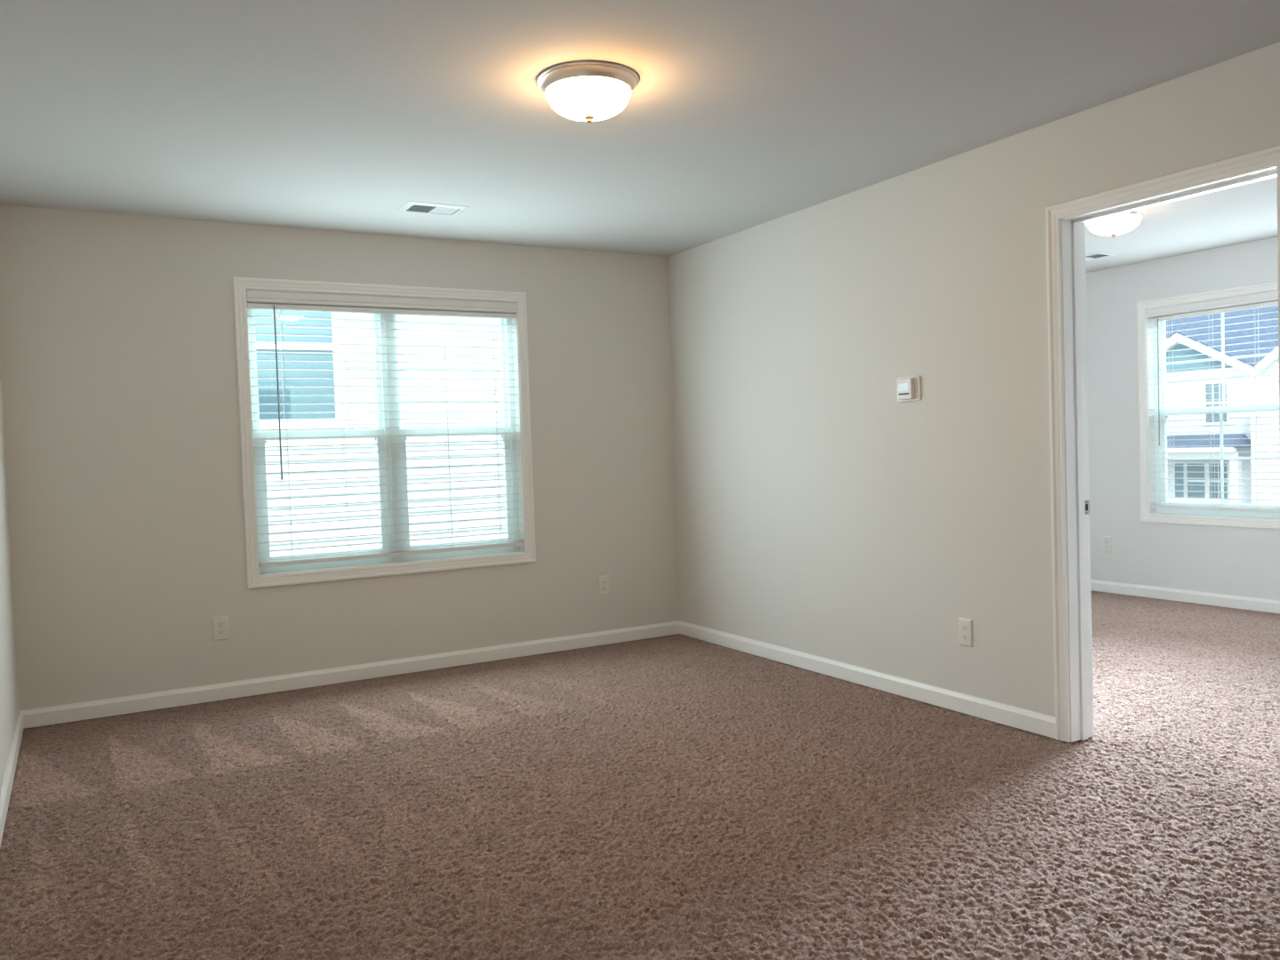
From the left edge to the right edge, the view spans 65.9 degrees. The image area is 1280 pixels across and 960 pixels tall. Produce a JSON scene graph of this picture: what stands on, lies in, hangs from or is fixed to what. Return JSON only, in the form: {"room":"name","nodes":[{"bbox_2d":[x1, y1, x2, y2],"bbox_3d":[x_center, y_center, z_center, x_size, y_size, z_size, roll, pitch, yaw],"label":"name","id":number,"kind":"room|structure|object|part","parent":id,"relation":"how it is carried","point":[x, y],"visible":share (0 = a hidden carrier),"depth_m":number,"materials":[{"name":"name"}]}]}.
{"room":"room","nodes":[
{"label":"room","id":0,"kind":"room"},
{"bbox_2d":[0,365,19,793],"bbox_3d":[-1.195,0.000,1.327,0.200,2.440,7.400,-3,2,-30],"label":"wall","id":1,"kind":"structure","parent":0,"point":[9,692],"depth_m":4.17,"materials":[{"name":"beige paint"}]},
{"bbox_2d":[0,711,23,847],"bbox_3d":[-1.061,1.172,1.414,0.014,0.084,7.386,-3,2,-30],"label":"baseboard","id":2,"kind":"structure","parent":1,"relation":"attached to","point":[9,776],"depth_m":3.77,"materials":[{"name":"white wood"}]},
{"bbox_2d":[0,204,679,711],"bbox_3d":[0.056,-0.213,6.390,7.408,2.440,0.150,-3,2,-30],"label":"wall","id":3,"kind":"structure","parent":0,"point":[118,348],"depth_m":5.04,"materials":[{"name":"beige paint"}]},
{"bbox_2d":[211,616,229,640],"bbox_3d":[-2.147,0.759,5.052,0.075,0.121,0.010,-3,2,-30],"label":"wall outlet","id":4,"kind":"object","parent":3,"relation":"attached to","point":[220,624],"visible":1,"depth_m":5.05,"materials":[{"name":"white plastic"}]},
{"bbox_2d":[216,629,223,634],"bbox_3d":[-2.144,0.778,5.050,0.034,0.025,0.002,-3,2,-30],"label":"receptacle","id":5,"kind":"object","parent":4,"relation":"attached to","point":[219,631],"depth_m":5.05,"materials":[{"name":"grey plastic"}]},
{"bbox_2d":[216,622,223,627],"bbox_3d":[-2.146,0.740,5.048,0.034,0.025,0.002,-3,2,-30],"label":"receptacle","id":6,"kind":"object","parent":4,"relation":"attached to","point":[219,624],"depth_m":5.05,"materials":[{"name":"grey plastic"}]},
{"bbox_2d":[20,620,679,728],"bbox_3d":[-1.321,1.041,5.527,3.651,0.084,0.014,-3,2,-30],"label":"baseboard","id":7,"kind":"structure","parent":3,"relation":"attached to","point":[36,717],"depth_m":5.31,"materials":[{"name":"white wood"}]},
{"bbox_2d":[232,276,535,588],"bbox_3d":[-1.391,-0.276,5.550,1.622,1.605,0.166,-3,2,-30],"label":"window","id":8,"kind":"structure","parent":3,"relation":"in","point":[284,575],"depth_m":5.55,"materials":[{"name":"white"}]},
{"bbox_3d":[-1.763,-0.598,5.407,0.676,0.739,0.024,-3,2,-30],"label":"sash","id":9,"kind":"part","parent":8,"relation":"part of","materials":[{"name":"white plastic"}]},
{"bbox_3d":[-1.726,0.085,5.404,0.676,0.712,0.028,-3,2,-30],"label":"sash","id":10,"kind":"part","parent":8,"relation":"part of","materials":[{"name":"white plastic"}]},
{"bbox_2d":[246,290,523,567],"bbox_3d":[-1.373,-0.293,5.515,1.497,1.442,0.071,-3,2,-30],"label":"window blind","id":11,"kind":"object","parent":8,"relation":"attached to","point":[256,300],"visible":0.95,"depth_m":5.48,"materials":[{"name":"white plastic"}]},
{"bbox_3d":[-1.875,-0.249,5.237,0.008,1.359,0.055,-3,2,-30],"label":"ladder cord","id":12,"kind":"part","parent":11,"relation":"part of","materials":[{"name":"white fabric"}]},
{"bbox_3d":[-1.617,-0.262,5.384,0.008,1.359,0.055,-3,2,-30],"label":"ladder cord","id":13,"kind":"part","parent":11,"relation":"part of","materials":[{"name":"white fabric"}]},
{"bbox_3d":[-1.353,0.414,5.546,1.487,0.020,0.052,-3,2,-30],"label":"rail","id":14,"kind":"part","parent":11,"relation":"part of","materials":[{"name":"white plastic"}]},
{"bbox_3d":[-1.109,-0.289,5.675,0.008,1.359,0.055,-3,2,-30],"label":"ladder cord","id":15,"kind":"part","parent":11,"relation":"part of","materials":[{"name":"white fabric"}]},
{"bbox_3d":[-0.850,-0.302,5.823,0.008,1.359,0.055,-3,2,-30],"label":"ladder cord","id":16,"kind":"part","parent":11,"relation":"part of","materials":[{"name":"white fabric"}]},
{"bbox_3d":[-1.106,-0.632,5.782,0.676,0.739,0.024,-3,2,-30],"label":"sash","id":17,"kind":"part","parent":8,"relation":"part of","materials":[{"name":"clear glass"}]},
{"bbox_3d":[-1.069,0.051,5.779,0.676,0.712,0.028,-3,2,-30],"label":"sash","id":18,"kind":"part","parent":8,"relation":"part of","materials":[{"name":"white plastic"}]},
{"bbox_2d":[598,575,609,595],"bbox_3d":[-0.225,0.658,6.150,0.075,0.121,0.010,-3,2,-30],"label":"wall outlet","id":19,"kind":"object","parent":3,"relation":"attached to","point":[603,580],"visible":1,"depth_m":6.14,"materials":[{"name":"white plastic"}]},
{"bbox_2d":[0,590,1279,959],"bbox_3d":[1.714,1.054,3.653,7.101,0.016,6.323,-3,2,-30],"label":"floor","id":20,"kind":"structure","parent":0,"point":[678,796],"depth_m":3.29,"materials":[{"name":"brown carpet"}]},
{"bbox_2d":[0,0,1279,272],"bbox_3d":[1.899,-1.482,3.047,7.408,0.200,7.750,-3,2,-30],"label":"ceiling","id":21,"kind":"structure","parent":0,"point":[324,115],"depth_m":3.49,"materials":[{"name":"grey paint"}]},
{"bbox_2d":[397,200,469,215],"bbox_3d":[-1.028,-1.344,4.904,0.306,0.009,0.206,-3,2,-30],"label":"ceiling vent","id":22,"kind":"object","parent":21,"relation":"in","point":[411,206],"visible":1,"depth_m":4.88,"materials":[{"name":"white metal"}]},
{"bbox_2d":[536,60,639,122],"bbox_3d":[-0.170,-1.251,3.263,0.337,0.139,0.337,-3,2,-30],"label":"ceiling light","id":23,"kind":"object","parent":21,"relation":"attached to","point":[586,91],"visible":1,"depth_m":3.17,"materials":[{"name":"white glass"}]},
{"bbox_3d":[-0.169,-1.241,3.263,0.283,0.084,0.283,-3,2,-30],"label":"lamp shade","id":24,"kind":"part","parent":23,"relation":"part of","materials":[{"name":"white glass"}]},
{"bbox_2d":[1085,251,1118,260],"bbox_3d":[3.115,-1.546,6.859,0.206,0.009,0.306,-3,2,-30],"label":"ceiling vent","id":25,"kind":"object","parent":21,"relation":"in","point":[1099,254],"visible":0.52,"depth_m":6.78,"materials":[{"name":"white metal"}]},
{"bbox_2d":[1085,208,1147,237],"bbox_3d":[2.637,-1.419,5.497,0.337,0.139,0.337,-3,2,-30],"label":"ceiling light","id":26,"kind":"object","parent":21,"relation":"attached to","point":[1113,226],"visible":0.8,"depth_m":5.41,"materials":[{"name":"white glass"}]},
{"bbox_3d":[2.637,-1.409,5.497,0.283,0.084,0.283,-3,2,-30],"label":"lamp shade","id":27,"kind":"part","parent":26,"relation":"part of","materials":[{"name":"white glass"}]},
{"bbox_2d":[668,41,1279,717],"bbox_3d":[2.116,-0.173,3.220,0.134,2.440,7.400,-3,2,-30],"label":"wall","id":28,"kind":"structure","parent":0,"point":[822,513],"depth_m":4.61,"materials":[{"name":"beige paint"}]},
{"bbox_2d":[679,621,1055,738],"bbox_3d":[0.965,0.977,5.190,0.014,0.084,2.840,-3,2,-30],"label":"baseboard","id":29,"kind":"structure","parent":28,"relation":"attached to","point":[1010,716],"depth_m":4.76,"materials":[{"name":"white wood"}]},
{"bbox_2d":[896,375,921,402],"bbox_3d":[1.234,-0.421,4.571,0.033,0.116,0.149,-3,2,-30],"label":"thermostat","id":30,"kind":"object","parent":28,"relation":"attached to","point":[908,388],"visible":1,"depth_m":4.54,"materials":[{"name":"white plastic"}]},
{"bbox_2d":[959,617,973,647],"bbox_3d":[1.433,0.671,4.347,0.010,0.121,0.075,-3,2,-30],"label":"wall outlet","id":31,"kind":"object","parent":28,"relation":"attached to","point":[965,625],"visible":1,"depth_m":4.34,"materials":[{"name":"white plastic"}]},
{"bbox_2d":[961,633,967,639],"bbox_3d":[1.431,0.691,4.346,0.002,0.025,0.034,-3,2,-30],"label":"receptacle","id":32,"kind":"object","parent":31,"relation":"attached to","point":[964,636],"depth_m":4.34,"materials":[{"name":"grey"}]},
{"bbox_2d":[961,624,967,631],"bbox_3d":[1.429,0.652,4.345,0.002,0.025,0.034,-3,2,-30],"label":"receptacle","id":33,"kind":"object","parent":31,"relation":"attached to","point":[964,628],"depth_m":4.34,"materials":[{"name":"grey plastic"}]},
{"bbox_2d":[1045,144,1279,742],"bbox_3d":[1.928,-0.016,3.563,0.169,2.114,0.915,-3,2,-30],"label":"door frame","id":34,"kind":"structure","parent":28,"relation":"in","point":[1065,220],"depth_m":3.88,"materials":[{"name":"white wood"}]},
{"bbox_3d":[1.783,0.109,3.936,0.035,0.058,0.002,-3,2,-30],"label":"strike plate","id":35,"kind":"part","parent":34,"relation":"part of","materials":[{"name":"silver metal"}]},
{"bbox_3d":[1.994,-0.019,3.600,0.018,2.114,0.915,-3,2,-30],"label":"casing","id":36,"kind":"part","parent":34,"relation":"part of","materials":[{"name":"white wood"}]},
{"bbox_2d":[1085,236,1279,600],"bbox_3d":[5.078,-0.328,4.912,0.150,2.440,7.400,-3,2,-30],"label":"wall","id":37,"kind":"structure","parent":0,"point":[1224,560],"depth_m":7.24,"materials":[{"name":"grey paint"}]},
{"bbox_2d":[1103,536,1112,552],"bbox_3d":[3.551,0.488,7.498,0.010,0.121,0.075,-3,2,-30],"label":"wall outlet","id":38,"kind":"object","parent":37,"relation":"attached to","point":[1108,547],"visible":1,"depth_m":7.49,"materials":[{"name":"white plastic"}]},
{"bbox_2d":[1090,579,1279,613],"bbox_3d":[4.375,0.835,6.083,0.014,0.084,4.700,-3,2,-30],"label":"baseboard","id":39,"kind":"structure","parent":37,"relation":"attached to","point":[1244,603],"depth_m":6.96,"materials":[{"name":"white wood"}]},
{"bbox_2d":[1136,280,1279,528],"bbox_3d":[4.220,-0.485,6.380,0.166,1.605,2.027,-3,2,-30],"label":"window","id":40,"kind":"structure","parent":37,"relation":"in","point":[1146,370],"depth_m":7.15,"materials":[{"name":"white plastic"}]},
{"bbox_3d":[4.026,-0.834,6.817,0.024,0.735,0.878,-3,2,-30],"label":"sash","id":41,"kind":"part","parent":40,"relation":"part of","materials":[{"name":"white plastic"}]},
{"bbox_2d":[1145,290,1279,512],"bbox_3d":[4.186,-0.501,6.360,0.071,1.442,1.902,-3,2,-30],"label":"window blind","id":42,"kind":"object","parent":40,"relation":"attached to","point":[1270,299],"visible":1,"depth_m":6.77,"materials":[{"name":"white plastic"}]},
{"bbox_3d":[3.795,-0.493,7.059,0.055,1.359,0.008,-3,2,-30],"label":"ladder cord","id":43,"kind":"part","parent":42,"relation":"part of","materials":[{"name":"white fabric"}]},
{"bbox_3d":[3.939,-0.489,6.808,0.055,1.359,0.008,-3,2,-30],"label":"ladder cord","id":44,"kind":"part","parent":42,"relation":"part of","materials":[{"name":"white fabric"}]},
{"bbox_3d":[4.215,0.206,6.388,0.052,0.020,1.892,-3,2,-30],"label":"rail","id":45,"kind":"part","parent":42,"relation":"part of","materials":[{"name":"white plastic"}]},
{"bbox_3d":[4.089,-0.485,6.546,0.055,1.359,0.008,-3,2,-30],"label":"ladder cord","id":46,"kind":"part","parent":42,"relation":"part of","materials":[{"name":"white fabric"}]},
{"bbox_3d":[4.023,-0.150,6.825,0.028,0.716,0.878,-3,2,-30],"label":"sash","id":47,"kind":"part","parent":40,"relation":"part of","materials":[{"name":"white plastic"}]},
{"label":"outside","id":48,"kind":"structure","parent":0,"visible":0},
{"bbox_3d":[14.570,1.970,31.925,130.000,0.300,110.000,-3,2,-30],"label":"ground","id":49,"kind":"structure","parent":48,"visible":0},
{"bbox_2d":[254,309,506,556],"bbox_3d":[-5.977,-1.525,9.457,14.800,9.550,5.400,-3,2,-30],"label":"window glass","id":50,"kind":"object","parent":49,"relation":"on","point":[431,453],"visible":0.1,"depth_m":8.83,"materials":[{"name":"white"}]},
{"bbox_3d":[-3.108,-1.140,8.466,0.940,1.260,0.017,-3,2,-30],"label":"pane","id":51,"kind":"part","parent":50,"relation":"part of","materials":[{"name":"clear glass"}]},
{"bbox_3d":[-3.103,-1.140,8.456,0.960,1.280,0.042,-3,2,-30],"label":"sash","id":52,"kind":"part","parent":50,"relation":"part of","materials":[{"name":"white"}]},
{"bbox_3d":[-3.101,-1.140,8.453,1.100,1.420,0.050,-3,2,-30],"label":"window trim","id":53,"kind":"part","parent":50,"relation":"part of","materials":[{"name":"white"}]},
{"bbox_2d":[1165,305,1279,504],"bbox_3d":[27.104,-4.313,41.941,14.900,10.750,20.100,-3,2,-30],"label":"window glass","id":54,"kind":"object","parent":49,"relation":"on","point":[1191,445],"visible":0.41,"depth_m":38.69,"materials":[{"name":"white"}]},
{"bbox_3d":[21.939,0.028,40.134,0.016,1.400,0.380,-3,2,-30],"label":"pane","id":55,"kind":"part","parent":54,"relation":"part of","materials":[{"name":"clear glass"}]},
{"bbox_3d":[22.282,0.037,39.535,0.016,1.400,0.720,-3,2,-30],"label":"pane","id":56,"kind":"part","parent":54,"relation":"part of","materials":[{"name":"clear glass"}]},
{"bbox_3d":[22.600,-3.024,38.698,0.016,1.510,0.830,-3,2,-30],"label":"pane","id":57,"kind":"part","parent":54,"relation":"part of","materials":[{"name":"clear glass"}]},
{"bbox_3d":[22.724,0.048,38.763,0.016,1.400,0.700,-3,2,-30],"label":"pane","id":58,"kind":"part","parent":54,"relation":"part of","materials":[{"name":"clear glass"}]}
]}

